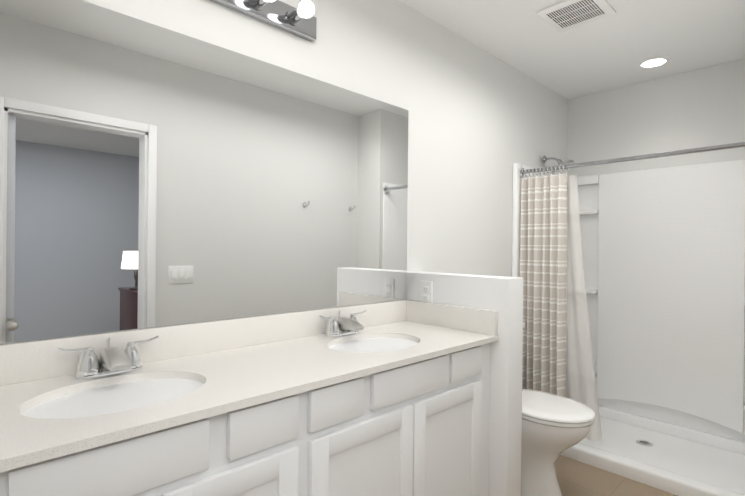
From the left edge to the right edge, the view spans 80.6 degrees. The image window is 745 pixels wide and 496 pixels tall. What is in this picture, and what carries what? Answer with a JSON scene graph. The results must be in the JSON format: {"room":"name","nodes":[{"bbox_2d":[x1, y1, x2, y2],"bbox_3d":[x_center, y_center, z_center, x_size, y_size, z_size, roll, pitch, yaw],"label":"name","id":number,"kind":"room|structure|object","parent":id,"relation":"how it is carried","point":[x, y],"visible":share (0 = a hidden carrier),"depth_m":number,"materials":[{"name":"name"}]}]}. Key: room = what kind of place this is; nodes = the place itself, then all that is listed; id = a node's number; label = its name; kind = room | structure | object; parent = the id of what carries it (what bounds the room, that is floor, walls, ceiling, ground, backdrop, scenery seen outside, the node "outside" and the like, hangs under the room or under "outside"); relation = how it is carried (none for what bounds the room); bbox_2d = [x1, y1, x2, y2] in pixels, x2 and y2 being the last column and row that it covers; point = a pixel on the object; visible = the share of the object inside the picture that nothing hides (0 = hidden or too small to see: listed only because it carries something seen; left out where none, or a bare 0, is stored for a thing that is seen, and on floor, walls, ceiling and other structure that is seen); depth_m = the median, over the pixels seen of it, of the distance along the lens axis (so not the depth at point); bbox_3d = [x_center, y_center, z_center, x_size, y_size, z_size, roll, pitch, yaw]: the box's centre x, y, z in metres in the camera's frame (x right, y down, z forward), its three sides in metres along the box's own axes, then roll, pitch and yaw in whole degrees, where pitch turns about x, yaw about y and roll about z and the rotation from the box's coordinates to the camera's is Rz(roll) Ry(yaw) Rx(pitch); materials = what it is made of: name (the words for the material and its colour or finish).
{"room":"bathroom","nodes":[
{"label":"bathroom","id":0,"kind":"room"},
{"bbox_2d":[0,0,567,344],"bbox_3d":[0.147,0.033,2.223,3.960,2.440,0.120,1,0,-44],"label":"wall","id":1,"kind":"structure","parent":0,"point":[480,121],"depth_m":2.30,"materials":[{"name":"white paint"}]},
{"bbox_2d":[0,0,407,343],"bbox_3d":[-0.482,-0.218,1.528,1.807,0.927,0.006,1,0,-44],"label":"mirror","id":2,"kind":"object","parent":1,"relation":"attached to","point":[152,175],"visible":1,"depth_m":1.39,"materials":[{"name":"clear glass"}]},
{"bbox_2d":[0,300,407,379],"bbox_3d":[-0.484,0.296,1.520,1.816,0.100,0.020,1,0,-44],"label":"backsplash","id":3,"kind":"structure","parent":1,"relation":"attached to","point":[30,358],"depth_m":1.42,"materials":[{"name":"white stone"}]},
{"bbox_2d":[210,0,316,41],"bbox_3d":[-0.533,-0.871,1.375,0.952,0.090,0.148,1,0,-44],"label":"sconce","id":4,"kind":"object","parent":1,"relation":"attached to","point":[300,21],"visible":0.94,"depth_m":1.60,"materials":[{"name":"silver metal"}]},
{"bbox_2d":[543,155,574,174],"bbox_3d":[1.300,-0.586,3.064,0.156,0.150,0.204,1,0,-44],"label":"shower head","id":5,"kind":"object","parent":1,"relation":"attached to","point":[559,161],"visible":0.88,"depth_m":3.05},
{"bbox_2d":[406,272,522,495],"bbox_3d":[0.394,0.688,2.001,0.120,1.134,0.552,1,0,-44],"label":"wall","id":6,"kind":"structure","parent":0,"point":[502,296],"depth_m":1.80,"materials":[{"name":"white paint"}]},
{"bbox_2d":[420,281,431,302],"bbox_3d":[0.251,0.214,2.063,0.008,0.116,0.072,1,0,-44],"label":"outlet","id":7,"kind":"object","parent":6,"relation":"attached to","point":[425,291],"visible":0.9,"depth_m":2.06,"materials":[{"name":"white plastic"}]},
{"bbox_2d":[408,300,497,331],"bbox_3d":[0.338,0.305,1.960,0.020,0.100,0.484,1,0,-44],"label":"backsplash","id":8,"kind":"structure","parent":6,"relation":"attached to","point":[486,320],"depth_m":1.92,"materials":[{"name":"white stone"}]},
{"bbox_2d":[399,0,744,98],"bbox_3d":[0.729,-1.231,1.629,3.960,0.100,1.764,1,0,-44],"label":"ceiling","id":9,"kind":"structure","parent":0,"point":[610,52],"depth_m":2.45,"materials":[{"name":"white paint"}]},
{"bbox_2d":[537,0,615,32],"bbox_3d":[1.014,-1.172,2.184,0.280,0.012,0.280,1,0,-44],"label":"ceiling vent","id":10,"kind":"object","parent":9,"relation":"in","point":[563,16],"visible":1,"depth_m":2.18,"materials":[{"name":"white plastic"}]},
{"bbox_2d":[637,56,670,68],"bbox_3d":[1.772,-1.167,2.765,0.184,0.007,0.184,1,0,-44],"label":"recessed light","id":11,"kind":"object","parent":9,"relation":"in","point":[653,62],"visible":1,"depth_m":2.76,"materials":[{"name":"white plastic"}]},
{"bbox_2d":[555,455,676,495],"bbox_3d":[0.703,1.309,1.630,3.960,0.100,1.764,1,0,-44],"label":"floor","id":12,"kind":"structure","parent":0,"point":[576,477],"depth_m":2.36,"materials":[{"name":"tile"}]},
{"bbox_2d":[0,316,498,495],"bbox_3d":[-0.321,0.798,1.344,1.816,0.900,0.508,1,0,-44],"label":"bathroom vanity","id":13,"kind":"object","parent":12,"relation":"on","point":[390,398],"depth_m":1.18,"materials":[{"name":"white wood"}]},
{"bbox_2d":[52,332,159,375],"bbox_3d":[-0.696,0.299,1.181,0.245,0.088,0.129,1,0,-44],"label":"faucet","id":14,"kind":"object","parent":13,"relation":"on","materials":[{"name":"silver metal"}]},
{"bbox_2d":[316,308,367,335],"bbox_3d":[-0.095,0.305,1.757,0.246,0.088,0.129,1,0,-44],"label":"faucet","id":15,"kind":"object","parent":13,"relation":"on","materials":[{"name":"silver metal"}]},
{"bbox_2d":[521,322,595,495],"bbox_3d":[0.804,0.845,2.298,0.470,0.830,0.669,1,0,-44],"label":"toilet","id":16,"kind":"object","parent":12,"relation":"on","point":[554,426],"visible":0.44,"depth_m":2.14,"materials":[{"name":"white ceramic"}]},
{"bbox_2d":[512,159,744,495],"bbox_3d":[1.643,0.371,2.721,0.861,1.835,1.233,1,0,-44],"label":"shower","id":17,"kind":"object","parent":12,"relation":"on","point":[663,250],"visible":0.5,"depth_m":2.86,"materials":[{"name":"white plastic"}]},
{"bbox_2d":[519,142,744,177],"bbox_3d":[1.383,-0.486,2.450,0.060,0.070,1.186,1,0,-44],"label":"curtain rod","id":18,"kind":"object","parent":17,"relation":"attached to","point":[522,172],"visible":0.96,"depth_m":2.41,"materials":[{"name":"silver metal"}]},
{"bbox_2d":[520,174,566,396],"bbox_3d":[1.066,0.236,2.749,0.078,1.372,0.303,1,0,-44],"label":"fabric shower curtain","id":19,"kind":"object","parent":18,"relation":"hanging from","point":[543,251],"visible":0.96,"depth_m":2.74,"materials":[{"name":"beige fabric"}]},
{"bbox_2d":[566,174,602,442],"bbox_3d":[1.177,0.342,2.729,0.027,1.582,0.488,1,0,-44],"label":"curtain liner","id":20,"kind":"object","parent":18,"relation":"hanging from","point":[580,381],"visible":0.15,"depth_m":2.66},
{"bbox_2d":[567,58,744,176],"bbox_3d":[2.102,0.053,2.958,0.120,2.440,1.764,1,0,-44],"label":"wall","id":21,"kind":"structure","parent":0,"point":[701,107],"depth_m":3.00,"materials":[{"name":"white paint"}]}
]}

